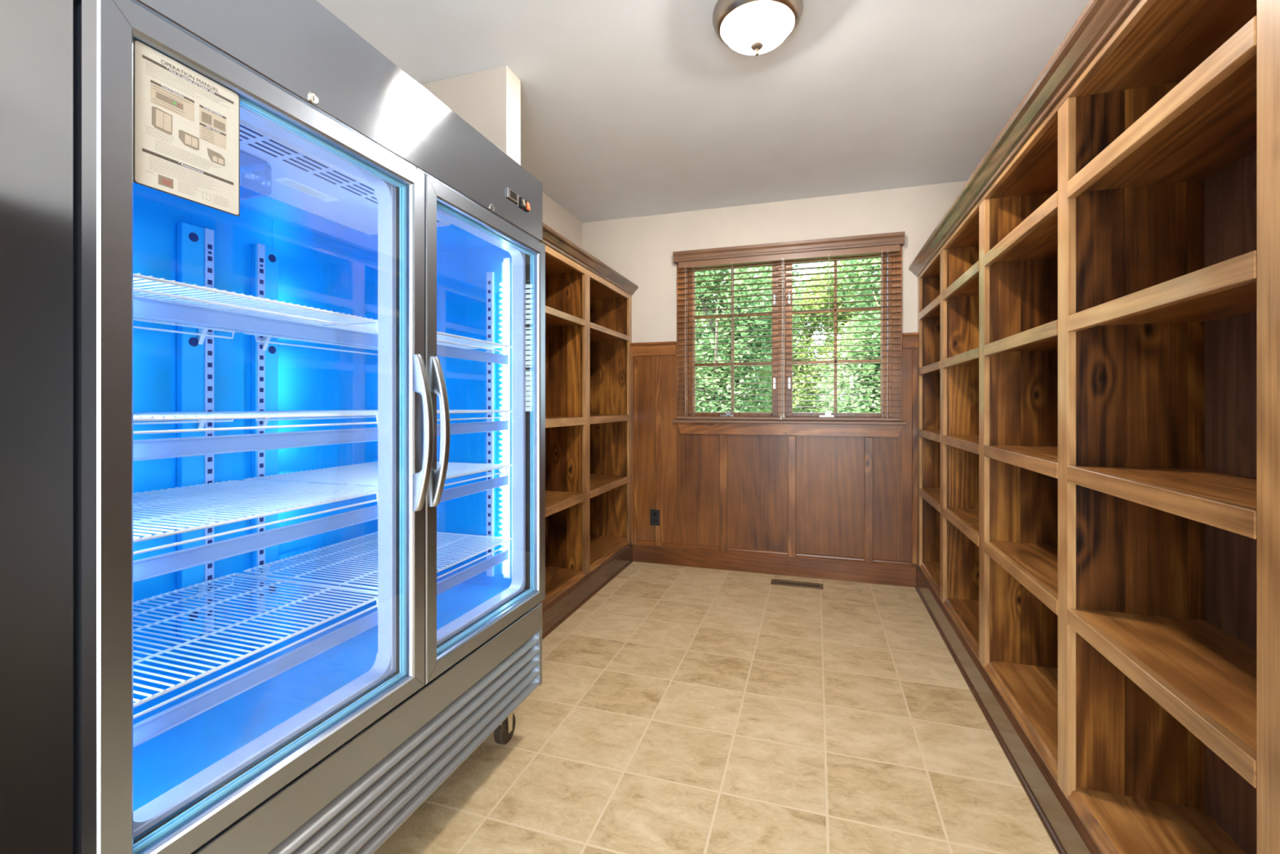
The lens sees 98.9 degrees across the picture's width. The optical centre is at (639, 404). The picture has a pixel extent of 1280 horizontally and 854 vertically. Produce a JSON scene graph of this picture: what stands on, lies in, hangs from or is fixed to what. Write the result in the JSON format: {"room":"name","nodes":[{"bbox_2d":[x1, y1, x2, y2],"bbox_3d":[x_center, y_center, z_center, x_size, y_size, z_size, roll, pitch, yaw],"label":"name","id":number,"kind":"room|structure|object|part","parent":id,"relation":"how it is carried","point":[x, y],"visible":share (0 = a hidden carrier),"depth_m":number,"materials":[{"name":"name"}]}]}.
{"room":"pantry","nodes":[
{"label":"pantry","id":0,"kind":"room"},
{"bbox_2d":[420,65,520,165],"bbox_3d":[-0.823,-0.125,2.551,0.535,2.740,0.120,0,0,18],"label":"wall","id":1,"kind":"structure","parent":0,"point":[489,100],"depth_m":2.46,"materials":[{"name":"beige paint"}]},
{"bbox_2d":[542,192,582,248],"bbox_3d":[-1.421,-0.125,1.726,0.100,2.740,6.120,0,0,18],"label":"wall","id":2,"kind":"structure","parent":0,"point":[556,217],"depth_m":4.15,"materials":[{"name":"beige paint"}]},
{"bbox_2d":[316,0,1090,222],"bbox_3d":[-0.030,-1.545,1.280,3.020,0.100,6.120,0,0,18],"label":"ceiling","id":3,"kind":"structure","parent":0,"point":[629,108],"depth_m":2.57,"materials":[{"name":"paint"}]},
{"bbox_2d":[712,0,803,55],"bbox_3d":[0.444,-1.411,2.079,0.336,0.169,0.336,0,0,18],"label":"ceiling light","id":4,"kind":"object","parent":3,"relation":"attached to","point":[743,25],"visible":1,"depth_m":2.10,"materials":[{"name":"glass"}]},
{"bbox_2d":[373,561,1058,853],"bbox_3d":[-0.030,1.285,1.280,3.020,0.080,6.120,0,0,18],"label":"floor","id":5,"kind":"structure","parent":0,"point":[678,709],"depth_m":2.04,"materials":[{"name":"tile"}]},
{"bbox_2d":[0,0,545,853],"bbox_3d":[-0.921,0.205,1.526,0.858,2.079,1.343,0,0,18],"label":"refrigerator","id":6,"kind":"object","parent":5,"relation":"on","point":[272,474],"visible":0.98,"depth_m":1.26,"materials":[{"name":"metal"}]},
{"bbox_2d":[133,38,239,216],"bbox_3d":[-0.735,-0.442,0.897,0.002,0.218,0.160,0,0,18],"label":"operation manual","id":7,"kind":"object","parent":6,"relation":"attached to","point":[186,123],"visible":1,"depth_m":0.89,"materials":[{"name":"beige paper"}]},
{"bbox_3d":[-0.749,-0.445,0.853,0.001,0.026,0.010,0,0,18],"label":"picture door","id":8,"kind":"part","parent":7,"relation":"part of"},
{"bbox_2d":[151,106,172,134],"bbox_3d":[-0.748,-0.444,0.857,0.001,0.034,0.028,0,0,18],"label":"picture","id":9,"kind":"object","parent":7,"relation":"attached to","point":[162,116],"depth_m":0.86},
{"bbox_2d":[158,174,173,188],"bbox_3d":[-0.746,-0.350,0.862,0.001,0.015,0.021,0,0,18],"label":"photo","id":10,"kind":"object","parent":7,"relation":"attached to","point":[165,181],"depth_m":0.86},
{"bbox_3d":[-0.745,-0.444,0.864,0.001,0.026,0.010,0,0,18],"label":"picture door","id":11,"kind":"part","parent":7,"relation":"part of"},
{"bbox_2d":[155,91,182,110],"bbox_3d":[-0.744,-0.480,0.867,0.001,0.010,0.038,0,0,18],"label":"picture","id":12,"kind":"object","parent":7,"relation":"on","point":[166,100],"depth_m":0.87},
{"bbox_3d":[-0.743,-0.480,0.872,0.001,0.031,0.062,0,0,18],"label":"print panel","id":13,"kind":"part","parent":7,"relation":"part of","materials":[{"name":"paper"}]},
{"bbox_2d":[146,61,229,206],"bbox_3d":[-0.735,-0.433,0.896,0.001,0.182,0.127,0,0,18],"label":"print","id":14,"kind":"object","parent":7,"relation":"attached to","point":[188,118],"depth_m":0.89},
{"bbox_3d":[-0.736,-0.431,0.892,0.001,0.015,0.010,0,0,18],"label":"picture door","id":15,"kind":"part","parent":7,"relation":"part of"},
{"bbox_2d":[178,129,199,150],"bbox_3d":[-0.736,-0.431,0.893,0.001,0.022,0.030,0,0,18],"label":"picture","id":16,"kind":"object","parent":7,"relation":"attached to","point":[188,140],"depth_m":0.89},
{"bbox_3d":[-0.733,-0.431,0.901,0.001,0.015,0.009,0,0,18],"label":"picture door","id":17,"kind":"part","parent":7,"relation":"part of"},
{"bbox_2d":[201,111,211,124],"bbox_3d":[-0.728,-0.480,0.919,0.001,0.016,0.016,0,0,18],"label":"picture","id":18,"kind":"object","parent":7,"relation":"on","point":[206,115],"depth_m":0.92},
{"bbox_3d":[-0.725,-0.453,0.929,0.001,0.023,0.043,0,0,18],"label":"print panel","id":19,"kind":"part","parent":7,"relation":"part of","materials":[{"name":"paper"}]},
{"bbox_3d":[-0.725,-0.482,0.929,0.001,0.025,0.043,0,0,18],"label":"print panel","id":20,"kind":"part","parent":7,"relation":"part of","materials":[{"name":"paper"}]},
{"bbox_3d":[-0.724,-0.418,0.932,0.001,0.009,0.007,0,0,18],"label":"picture door","id":21,"kind":"part","parent":7,"relation":"part of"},
{"bbox_2d":[207,147,224,166],"bbox_3d":[-0.723,-0.421,0.934,0.001,0.020,0.029,0,0,18],"label":"picture","id":22,"kind":"object","parent":7,"relation":"on","point":[215,156],"depth_m":0.93},
{"bbox_2d":[213,119,225,131],"bbox_3d":[-0.721,-0.479,0.939,0.001,0.013,0.019,0,0,18],"label":"picture","id":23,"kind":"object","parent":7,"relation":"on","point":[219,124],"depth_m":0.94},
{"bbox_3d":[-0.721,-0.418,0.941,0.001,0.009,0.009,0,0,18],"label":"picture door","id":24,"kind":"part","parent":7,"relation":"part of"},
{"bbox_3d":[-0.676,0.065,1.100,0.036,1.326,0.679,0,0,18],"label":"door","id":25,"kind":"part","parent":6,"relation":"part of","materials":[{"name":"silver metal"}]},
{"bbox_2d":[133,573,377,719],"bbox_3d":[-1.018,0.507,1.234,0.555,0.029,0.611,0,0,18],"label":"wire shelf","id":26,"kind":"object","parent":6,"relation":"attached to","point":[206,587],"depth_m":1.25,"materials":[{"name":"metal"}]},
{"bbox_2d":[133,480,377,555],"bbox_3d":[-1.018,0.235,1.234,0.555,0.029,0.611,0,0,18],"label":"wire shelf","id":27,"kind":"object","parent":6,"relation":"attached to","point":[313,495],"depth_m":1.24,"materials":[{"name":"metal"}]},
{"bbox_2d":[133,411,377,434],"bbox_3d":[-1.018,0.035,1.234,0.555,0.029,0.611,0,0,18],"label":"wire shelf","id":28,"kind":"object","parent":6,"relation":"attached to","point":[206,418],"depth_m":1.18,"materials":[{"name":"metal"}]},
{"bbox_2d":[133,273,377,338],"bbox_3d":[-1.018,-0.203,1.234,0.555,0.029,0.611,0,0,18],"label":"wire shelf","id":29,"kind":"object","parent":6,"relation":"attached to","point":[291,313],"depth_m":1.18,"materials":[{"name":"metal"}]},
{"bbox_3d":[-0.635,0.043,1.434,0.050,1.279,1.244,0,0,18],"label":"opening frame","id":30,"kind":"part","parent":6,"relation":"part of","materials":[{"name":"metal"}]},
{"bbox_3d":[-0.591,-0.721,1.420,0.042,0.227,1.342,0,0,18],"label":"header panel","id":31,"kind":"part","parent":6,"relation":"part of","materials":[{"name":"silver metal"}]},
{"bbox_3d":[-0.591,0.894,1.420,0.042,0.302,1.342,0,0,18],"label":"panel","id":32,"kind":"part","parent":6,"relation":"part of","materials":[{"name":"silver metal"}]},
{"bbox_2d":[243,531,511,589],"bbox_3d":[-0.828,0.507,1.827,0.555,0.029,0.597,0,0,18],"label":"wire shelf","id":33,"kind":"object","parent":6,"relation":"attached to","point":[488,540],"depth_m":1.78,"materials":[{"name":"metal"}]},
{"bbox_2d":[243,461,511,488],"bbox_3d":[-0.828,0.235,1.827,0.555,0.029,0.597,0,0,18],"label":"wire shelf","id":34,"kind":"object","parent":6,"relation":"attached to","point":[365,474],"depth_m":1.76,"materials":[{"name":"metal"}]},
{"bbox_2d":[243,324,511,355],"bbox_3d":[-0.828,-0.203,1.827,0.555,0.029,0.597,0,0,18],"label":"wire shelf","id":35,"kind":"object","parent":6,"relation":"attached to","point":[444,340],"depth_m":1.83,"materials":[{"name":"metal"}]},
{"bbox_2d":[255,409,511,421],"bbox_3d":[-0.828,0.035,1.827,0.555,0.029,0.597,0,0,18],"label":"wire shelf","id":36,"kind":"object","parent":6,"relation":"attached to","point":[455,415],"depth_m":1.92,"materials":[{"name":"metal"}]},
{"bbox_3d":[-0.543,0.071,1.379,0.048,0.394,0.025,0,0,18],"label":"handle","id":37,"kind":"part","parent":6,"relation":"part of","materials":[{"name":"metal"}]},
{"bbox_3d":[-0.523,0.071,1.441,0.048,0.394,0.025,0,0,18],"label":"handle","id":38,"kind":"part","parent":6,"relation":"part of","materials":[{"name":"metal"}]},
{"bbox_3d":[-0.471,0.065,1.741,0.036,1.326,0.658,0,0,18],"label":"door","id":39,"kind":"part","parent":6,"relation":"part of","materials":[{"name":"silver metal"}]},
{"bbox_2d":[520,196,525,208],"bbox_3d":[-0.406,-0.701,1.904,0.014,0.036,0.024,0,0,18],"label":"rocker switch","id":40,"kind":"object","parent":6,"relation":"attached to","point":[522,199],"depth_m":1.90,"materials":[{"name":"black plastic"}]},
{"bbox_2d":[524,200,530,212],"bbox_3d":[-0.396,-0.701,1.935,0.014,0.036,0.024,0,0,18],"label":"rocker switch","id":41,"kind":"object","parent":6,"relation":"attached to","point":[527,208],"depth_m":1.93,"materials":[{"name":"orange plastic"}]},
{"bbox_2d":[540,222,638,639],"bbox_3d":[-0.533,0.152,3.526,0.481,2.186,1.906,0,0,18],"label":"bookcase","id":42,"kind":"object","parent":5,"relation":"on","point":[588,544],"visible":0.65,"depth_m":3.57,"materials":[{"name":"brown wood"}]},
{"bbox_3d":[-0.699,0.095,3.112,0.394,0.027,0.975,0,0,18],"label":"shelf","id":43,"kind":"part","parent":42,"relation":"part of","materials":[{"name":"brown wood"}]},
{"bbox_3d":[-0.699,-0.523,3.112,0.394,0.027,0.975,0,0,18],"label":"shelf","id":44,"kind":"part","parent":42,"relation":"part of","materials":[{"name":"brown wood"}]},
{"bbox_3d":[-0.485,1.079,3.104,0.020,0.033,0.816,0,0,18],"label":"edge moulding","id":45,"kind":"part","parent":42,"relation":"part of","materials":[{"name":"brown wood"}]},
{"bbox_3d":[-0.699,0.580,3.112,0.394,0.027,0.975,0,0,18],"label":"shelf","id":46,"kind":"part","parent":42,"relation":"part of","materials":[{"name":"brown wood"}]},
{"bbox_3d":[-0.699,1.075,3.112,0.393,0.024,0.975,0,0,18],"label":"shelf","id":47,"kind":"part","parent":42,"relation":"part of","materials":[{"name":"brown wood"}]},
{"bbox_3d":[-0.569,-0.868,3.538,0.405,0.025,1.906,0,0,18],"label":"panel","id":48,"kind":"part","parent":42,"relation":"part of","materials":[{"name":"brown wood"}]},
{"bbox_3d":[-0.367,-0.862,3.473,0.020,0.057,1.906,0,0,18],"label":"rail","id":49,"kind":"part","parent":42,"relation":"part of","materials":[{"name":"wood"}]},
{"bbox_3d":[-0.360,1.171,3.471,0.033,0.149,1.906,0,0,18],"label":"baseboard","id":50,"kind":"part","parent":42,"relation":"part of","materials":[{"name":"wood"}]},
{"bbox_3d":[-0.340,1.238,3.464,0.011,0.014,1.906,0,0,18],"label":"shoe moulding","id":51,"kind":"part","parent":42,"relation":"part of","materials":[{"name":"wood"}]},
{"bbox_3d":[-0.345,-0.907,3.466,0.086,0.068,1.906,0,0,18],"label":"crown moulding","id":52,"kind":"part","parent":42,"relation":"part of","materials":[{"name":"brown wood"}]},
{"bbox_3d":[-0.408,0.095,4.019,0.394,0.027,0.851,0,0,18],"label":"shelf","id":53,"kind":"part","parent":42,"relation":"part of","materials":[{"name":"brown wood"}]},
{"bbox_3d":[-0.408,-0.523,4.019,0.394,0.027,0.851,0,0,18],"label":"shelf","id":54,"kind":"part","parent":42,"relation":"part of","materials":[{"name":"brown wood"}]},
{"bbox_3d":[-0.408,0.580,4.019,0.394,0.027,0.851,0,0,18],"label":"shelf","id":55,"kind":"part","parent":42,"relation":"part of","materials":[{"name":"brown wood"}]},
{"bbox_3d":[-0.408,1.075,4.019,0.393,0.024,0.851,0,0,18],"label":"shelf","id":56,"kind":"part","parent":42,"relation":"part of","materials":[{"name":"brown wood"}]},
{"bbox_3d":[-0.215,1.079,3.946,0.020,0.033,0.787,0,0,18],"label":"edge moulding","id":57,"kind":"part","parent":42,"relation":"part of","materials":[{"name":"brown wood"}]},
{"bbox_2d":[770,578,823,589],"bbox_3d":[1.084,1.241,3.786,0.346,0.008,0.114,0,0,18],"label":"floor vent","id":58,"kind":"object","parent":5,"relation":"in","point":[774,581],"visible":1,"depth_m":3.78,"materials":[{"name":"brown metal"}]},
{"bbox_2d":[908,0,1279,853],"bbox_3d":[1.335,0.152,1.556,0.374,2.186,4.518,0,0,18],"label":"bookcase","id":59,"kind":"object","parent":5,"relation":"on","point":[1098,566],"visible":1,"depth_m":1.47,"materials":[{"name":"brown wood"}]},
{"bbox_3d":[1.792,1.079,3.378,0.020,0.033,0.648,0,0,18],"label":"edge moulding","id":60,"kind":"part","parent":59,"relation":"part of","materials":[{"name":"brown wood"}]},
{"bbox_3d":[1.941,0.580,3.341,0.286,0.027,0.706,0,0,18],"label":"shelf","id":61,"kind":"part","parent":59,"relation":"part of","materials":[{"name":"brown wood"}]},
{"bbox_3d":[1.941,1.075,3.341,0.286,0.024,0.706,0,0,18],"label":"shelf","id":62,"kind":"part","parent":59,"relation":"part of","materials":[{"name":"brown wood"}]},
{"bbox_3d":[1.941,0.183,3.341,0.286,0.027,0.706,0,0,18],"label":"shelf","id":63,"kind":"part","parent":59,"relation":"part of","materials":[{"name":"brown wood"}]},
{"bbox_3d":[1.941,-0.603,3.341,0.286,0.027,0.706,0,0,18],"label":"shelf","id":64,"kind":"part","parent":59,"relation":"part of","materials":[{"name":"brown wood"}]},
{"bbox_3d":[1.564,1.079,2.667,0.020,0.033,0.691,0,0,18],"label":"edge moulding","id":65,"kind":"part","parent":59,"relation":"part of","materials":[{"name":"brown wood"}]},
{"bbox_3d":[1.710,0.580,2.620,0.286,0.027,0.729,0,0,18],"label":"shelf","id":66,"kind":"part","parent":59,"relation":"part of","materials":[{"name":"brown wood"}]},
{"bbox_3d":[1.710,1.075,2.620,0.286,0.024,0.729,0,0,18],"label":"shelf","id":67,"kind":"part","parent":59,"relation":"part of","materials":[{"name":"brown wood"}]},
{"bbox_3d":[1.710,0.183,2.620,0.286,0.027,0.729,0,0,18],"label":"shelf","id":68,"kind":"part","parent":59,"relation":"part of","materials":[{"name":"brown wood"}]},
{"bbox_3d":[1.710,-0.603,2.620,0.286,0.027,0.729,0,0,18],"label":"shelf","id":69,"kind":"part","parent":59,"relation":"part of","materials":[{"name":"brown wood"}]},
{"bbox_3d":[1.710,-0.231,2.620,0.286,0.027,0.729,0,0,18],"label":"shelf","id":70,"kind":"part","parent":59,"relation":"part of","materials":[{"name":"brown wood"}]},
{"bbox_3d":[1.193,1.238,1.601,0.011,0.014,4.518,0,0,18],"label":"shoe moulding","id":71,"kind":"part","parent":59,"relation":"part of","materials":[{"name":"wood"}]},
{"bbox_3d":[1.214,1.171,1.595,0.033,0.149,4.518,0,0,18],"label":"baseboard","id":72,"kind":"part","parent":59,"relation":"part of","materials":[{"name":"wood"}]},
{"bbox_3d":[1.325,1.079,1.920,0.020,0.033,0.720,0,0,18],"label":"edge moulding","id":73,"kind":"part","parent":59,"relation":"part of","materials":[{"name":"brown wood"}]},
{"bbox_3d":[1.471,0.580,1.876,0.286,0.027,0.753,0,0,18],"label":"shelf","id":74,"kind":"part","parent":59,"relation":"part of","materials":[{"name":"brown wood"}]},
{"bbox_3d":[1.198,-0.907,1.600,0.086,0.068,4.518,0,0,18],"label":"crown moulding","id":75,"kind":"part","parent":59,"relation":"part of","materials":[{"name":"brown wood"}]},
{"bbox_3d":[1.471,1.075,1.876,0.286,0.024,0.753,0,0,18],"label":"shelf","id":76,"kind":"part","parent":59,"relation":"part of","materials":[{"name":"brown wood"}]},
{"bbox_3d":[1.471,0.183,1.876,0.286,0.027,0.753,0,0,18],"label":"shelf","id":77,"kind":"part","parent":59,"relation":"part of","materials":[{"name":"brown wood"}]},
{"bbox_3d":[1.471,-0.603,1.876,0.286,0.027,0.753,0,0,18],"label":"shelf","id":78,"kind":"part","parent":59,"relation":"part of","materials":[{"name":"brown wood"}]},
{"bbox_3d":[1.471,-0.231,1.876,0.286,0.027,0.753,0,0,18],"label":"shelf","id":79,"kind":"part","parent":59,"relation":"part of","materials":[{"name":"brown wood"}]},
{"bbox_3d":[1.220,-0.870,1.593,0.020,0.040,4.518,0,0,18],"label":"rail","id":80,"kind":"part","parent":59,"relation":"part of","materials":[{"name":"wood"}]},
{"bbox_3d":[1.371,-0.868,1.544,0.298,0.025,4.518,0,0,18],"label":"panel","id":81,"kind":"part","parent":59,"relation":"part of","materials":[{"name":"brown wood"}]},
{"bbox_3d":[1.090,1.079,1.189,0.020,0.033,0.681,0,0,18],"label":"edge moulding","id":82,"kind":"part","parent":59,"relation":"part of","materials":[{"name":"brown wood"}]},
{"bbox_3d":[1.235,1.075,1.141,0.286,0.024,0.712,0,0,18],"label":"shelf","id":83,"kind":"part","parent":59,"relation":"part of","materials":[{"name":"brown wood"}]},
{"bbox_3d":[1.235,0.580,1.141,0.286,0.027,0.712,0,0,18],"label":"shelf","id":84,"kind":"part","parent":59,"relation":"part of","materials":[{"name":"brown wood"}]},
{"bbox_3d":[1.235,0.183,1.141,0.286,0.027,0.712,0,0,18],"label":"shelf","id":85,"kind":"part","parent":59,"relation":"part of","materials":[{"name":"brown wood"}]},
{"bbox_3d":[1.235,-0.603,1.141,0.286,0.027,0.712,0,0,18],"label":"shelf","id":86,"kind":"part","parent":59,"relation":"part of","materials":[{"name":"brown wood"}]},
{"bbox_3d":[1.235,-0.231,1.141,0.286,0.027,0.712,0,0,18],"label":"shelf","id":87,"kind":"part","parent":59,"relation":"part of","materials":[{"name":"brown wood"}]},
{"bbox_3d":[1.507,0.135,1.500,0.012,2.020,4.518,0,0,18],"label":"panel","id":88,"kind":"part","parent":59,"relation":"part of","materials":[{"name":"brown wood"}]},
{"bbox_2d":[582,180,967,421],"bbox_3d":[0.886,-0.125,4.137,2.820,2.740,0.120,0,0,18],"label":"wall","id":89,"kind":"structure","parent":0,"point":[640,249],"depth_m":4.10,"materials":[{"name":"beige paint"}]},
{"bbox_2d":[634,355,637,544],"bbox_3d":[-0.032,0.362,4.348,0.027,1.495,0.016,0,0,18],"label":"trim","id":90,"kind":"structure","parent":89,"relation":"attached to","point":[635,357],"depth_m":4.34,"materials":[{"name":"brown wood"}]},
{"bbox_2d":[637,539,654,546],"bbox_3d":[0.048,1.093,4.321,0.142,0.033,0.018,0,0,18],"label":"trim","id":91,"kind":"structure","parent":89,"relation":"attached to","point":[639,542],"depth_m":4.32,"materials":[{"name":"wood"}]},
{"bbox_2d":[630,341,676,346],"bbox_3d":[0.106,-0.473,4.302,0.373,0.030,0.042,0,0,18],"label":"trim","id":92,"kind":"structure","parent":89,"relation":"attached to","point":[667,343],"depth_m":4.29,"materials":[{"name":"brown wood"}]},
{"bbox_2d":[631,355,676,545],"bbox_3d":[0.096,0.370,4.321,0.403,1.510,0.012,0,0,18],"label":"wall paneling","id":93,"kind":"structure","parent":89,"relation":"attached to","point":[646,364],"depth_m":4.32,"materials":[{"name":"brown wood"}]},
{"bbox_2d":[631,345,676,355],"bbox_3d":[0.108,-0.427,4.310,0.373,0.085,0.026,0,0,18],"label":"trim","id":94,"kind":"structure","parent":89,"relation":"attached to","point":[666,349],"depth_m":4.30,"materials":[{"name":"brown wood"}]},
{"bbox_2d":[650,509,659,525],"bbox_3d":[0.117,0.885,4.285,0.076,0.124,0.011,0,0,18],"label":"wall outlet","id":95,"kind":"object","parent":89,"relation":"attached to","point":[655,513],"visible":1,"depth_m":4.28,"materials":[{"name":"black plastic"}]},
{"bbox_2d":[654,355,662,546],"bbox_3d":[0.146,0.362,4.290,0.063,1.495,0.016,0,0,18],"label":"trim","id":96,"kind":"structure","parent":89,"relation":"attached to","point":[658,358],"depth_m":4.28,"materials":[{"name":"brown wood"}]},
{"bbox_2d":[662,542,719,551],"bbox_3d":[0.389,1.093,4.212,0.448,0.033,0.018,0,0,18],"label":"trim","id":97,"kind":"structure","parent":89,"relation":"attached to","point":[700,547],"depth_m":4.21,"materials":[{"name":"wood"}]},
{"bbox_2d":[719,434,727,551],"bbox_3d":[0.629,0.668,4.135,0.056,0.883,0.016,0,0,18],"label":"trim","id":98,"kind":"structure","parent":89,"relation":"attached to","point":[722,437],"depth_m":4.13,"materials":[{"name":"brown wood"}]},
{"bbox_2d":[726,546,787,556],"bbox_3d":[0.867,1.093,4.058,0.443,0.033,0.018,0,0,18],"label":"trim","id":99,"kind":"structure","parent":89,"relation":"attached to","point":[760,552],"depth_m":4.05,"materials":[{"name":"wood"}]},
{"bbox_2d":[631,543,915,586],"bbox_3d":[0.913,1.177,4.049,2.038,0.135,0.032,0,0,18],"label":"baseboard","id":100,"kind":"structure","parent":89,"relation":"attached to","point":[897,575],"depth_m":4.00,"materials":[{"name":"wood"}]},
{"bbox_2d":[676,422,902,560],"bbox_3d":[1.047,0.617,4.016,1.594,0.956,0.012,0,0,18],"label":"wall paneling","id":101,"kind":"structure","parent":89,"relation":"attached to","point":[830,469],"depth_m":4.00,"materials":[{"name":"brown wood"}]},
{"bbox_2d":[672,245,906,436],"bbox_3d":[1.062,-0.464,4.065,1.640,1.373,0.210,0,0,18],"label":"window","id":102,"kind":"structure","parent":89,"relation":"in","point":[812,428],"depth_m":4.03,"materials":[{"name":"brown wood"}]},
{"bbox_3d":[0.663,0.068,4.161,0.100,0.044,0.030,0,0,18],"label":"crank handle","id":103,"kind":"part","parent":102,"relation":"part of","materials":[{"name":"silver metal"}]},
{"bbox_3d":[0.708,-0.490,4.182,0.683,1.160,0.040,0,0,18],"label":"sash","id":104,"kind":"part","parent":102,"relation":"part of","materials":[{"name":"brown wood"}]},
{"bbox_2d":[672,231,905,420],"bbox_3d":[1.032,-0.528,3.980,1.614,1.278,0.086,0,0,18],"label":"window blind","id":105,"kind":"object","parent":102,"relation":"attached to","point":[888,242],"visible":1,"depth_m":3.95,"materials":[{"name":"brown wood"}]},
{"bbox_3d":[0.354,-0.480,4.197,0.002,1.150,0.054,0,0,18],"label":"ladder cord","id":106,"kind":"part","parent":105,"relation":"part of","materials":[{"name":"fabric"}]},
{"bbox_3d":[1.019,-0.473,3.947,0.017,1.164,0.015,0,0,18],"label":"pull cord","id":107,"kind":"part","parent":105,"relation":"part of","materials":[{"name":"fabric"}]},
{"bbox_3d":[1.039,-0.480,3.977,0.002,1.150,0.054,0,0,18],"label":"ladder cord","id":108,"kind":"part","parent":105,"relation":"part of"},
{"bbox_3d":[1.037,-0.478,3.942,0.016,1.154,0.015,0,0,18],"label":"pull cord","id":109,"kind":"part","parent":105,"relation":"part of","materials":[{"name":"fabric"}]},
{"bbox_3d":[1.037,-1.067,3.979,1.548,0.047,0.044,0,0,18],"label":"head rail","id":110,"kind":"part","parent":105,"relation":"part of","materials":[{"name":"wood"}]},
{"bbox_3d":[1.036,0.102,3.978,1.568,0.019,0.050,0,0,18],"label":"rail","id":111,"kind":"part","parent":105,"relation":"part of","materials":[{"name":"wood"}]},
{"bbox_3d":[1.339,-0.480,3.881,0.002,1.150,0.054,0,0,18],"label":"ladder cord","id":112,"kind":"part","parent":105,"relation":"part of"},
{"bbox_3d":[1.701,-0.480,3.764,0.002,1.150,0.054,0,0,18],"label":"ladder cord","id":113,"kind":"part","parent":105,"relation":"part of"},
{"bbox_3d":[1.344,0.068,3.943,0.100,0.044,0.030,0,0,18],"label":"crank handle","id":114,"kind":"part","parent":102,"relation":"part of","materials":[{"name":"silver metal"}]},
{"bbox_3d":[1.412,-0.490,3.956,0.697,1.160,0.040,0,0,18],"label":"sash","id":115,"kind":"part","parent":102,"relation":"part of","materials":[{"name":"brown wood"}]},
{"bbox_2d":[787,435,795,557],"bbox_3d":[1.104,0.668,3.983,0.056,0.883,0.016,0,0,18],"label":"trim","id":116,"kind":"structure","parent":89,"relation":"attached to","point":[791,439],"depth_m":3.97,"materials":[{"name":"brown wood"}]},
{"bbox_2d":[795,552,864,563],"bbox_3d":[1.351,1.093,3.903,0.462,0.033,0.018,0,0,18],"label":"trim","id":117,"kind":"structure","parent":89,"relation":"attached to","point":[800,555],"depth_m":3.90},
{"bbox_2d":[864,436,873,564],"bbox_3d":[1.598,0.668,3.825,0.056,0.883,0.016,0,0,18],"label":"trim","id":118,"kind":"structure","parent":89,"relation":"attached to","point":[868,441],"depth_m":3.82,"materials":[{"name":"brown wood"}]},
{"bbox_2d":[872,558,911,567],"bbox_3d":[1.741,1.093,3.778,0.246,0.033,0.018,0,0,18],"label":"trim","id":119,"kind":"structure","parent":89,"relation":"attached to","point":[880,562],"depth_m":3.77,"materials":[{"name":"wood"}]},
{"bbox_2d":[902,347,917,567],"bbox_3d":[1.864,0.370,3.754,0.123,1.510,0.012,0,0,18],"label":"trim","id":120,"kind":"structure","parent":89,"relation":"attached to","point":[906,353],"depth_m":3.76,"materials":[{"name":"brown wood"}]},
{"bbox_2d":[902,337,918,348],"bbox_3d":[1.850,-0.427,3.751,0.098,0.085,0.026,0,0,18],"label":"trim","id":121,"kind":"structure","parent":89,"relation":"attached to","point":[907,342],"depth_m":3.74,"materials":[{"name":"brown wood"}]},
{"bbox_2d":[902,332,918,337],"bbox_3d":[1.848,-0.473,3.744,0.098,0.030,0.042,0,0,18],"label":"trim","id":122,"kind":"structure","parent":89,"relation":"attached to","point":[914,334],"depth_m":3.73,"materials":[{"name":"brown wood"}]},
{"bbox_2d":[911,349,917,564],"bbox_3d":[1.874,0.355,3.736,0.033,1.460,0.016,0,0,18],"label":"trim","id":123,"kind":"structure","parent":89,"relation":"attached to","point":[914,352],"depth_m":3.73,"materials":[{"name":"brown wood"}]},
{"label":"outside","id":124,"kind":"structure","parent":0,"visible":0},
{"bbox_3d":[4.040,2.270,12.593,28.000,0.050,17.550,0,0,18],"label":"ground","id":125,"kind":"structure","parent":124,"visible":0},
{"bbox_2d":[695,293,725,408],"bbox_3d":[0.501,-0.388,12.660,3.302,5.277,2.198,0,0,14],"label":"tree","id":126,"kind":"object","parent":125,"relation":"on","point":[701,324],"visible":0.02,"depth_m":12.17,"materials":[{"name":"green plant"}]},
{"bbox_2d":[695,264,806,412],"bbox_3d":[1.109,-0.445,9.032,3.216,5.408,2.311,0,0,15],"label":"tree","id":127,"kind":"object","parent":125,"relation":"on","point":[758,397],"visible":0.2,"depth_m":8.63,"materials":[{"name":"green plant"}]},
{"bbox_2d":[701,311,800,412],"bbox_3d":[3.009,-0.388,15.303,3.302,5.277,2.198,0,0,8],"label":"tree","id":128,"kind":"object","parent":125,"relation":"on","point":[761,373],"visible":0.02,"depth_m":15.02,"materials":[{"name":"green plant"}]},
{"bbox_2d":[736,259,879,412],"bbox_3d":[3.689,-0.445,11.802,3.216,5.408,2.311,0,0,20],"label":"tree","id":129,"kind":"object","parent":125,"relation":"on","point":[805,385],"visible":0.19,"depth_m":11.32,"materials":[{"name":"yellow plant"}]},
{"bbox_2d":[810,257,879,412],"bbox_3d":[4.243,-0.388,8.187,3.302,5.277,2.198,0,0,14],"label":"tree","id":130,"kind":"object","parent":125,"relation":"on","point":[877,353],"visible":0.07,"depth_m":8.27,"materials":[{"name":"green plant"}]},
{"bbox_2d":[820,305,879,411],"bbox_3d":[6.281,-0.445,14.197,3.216,5.408,2.311,0,0,18],"label":"tree","id":131,"kind":"object","parent":125,"relation":"on","point":[855,305],"visible":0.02,"depth_m":14.63,"materials":[{"name":"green plant"}]}
]}

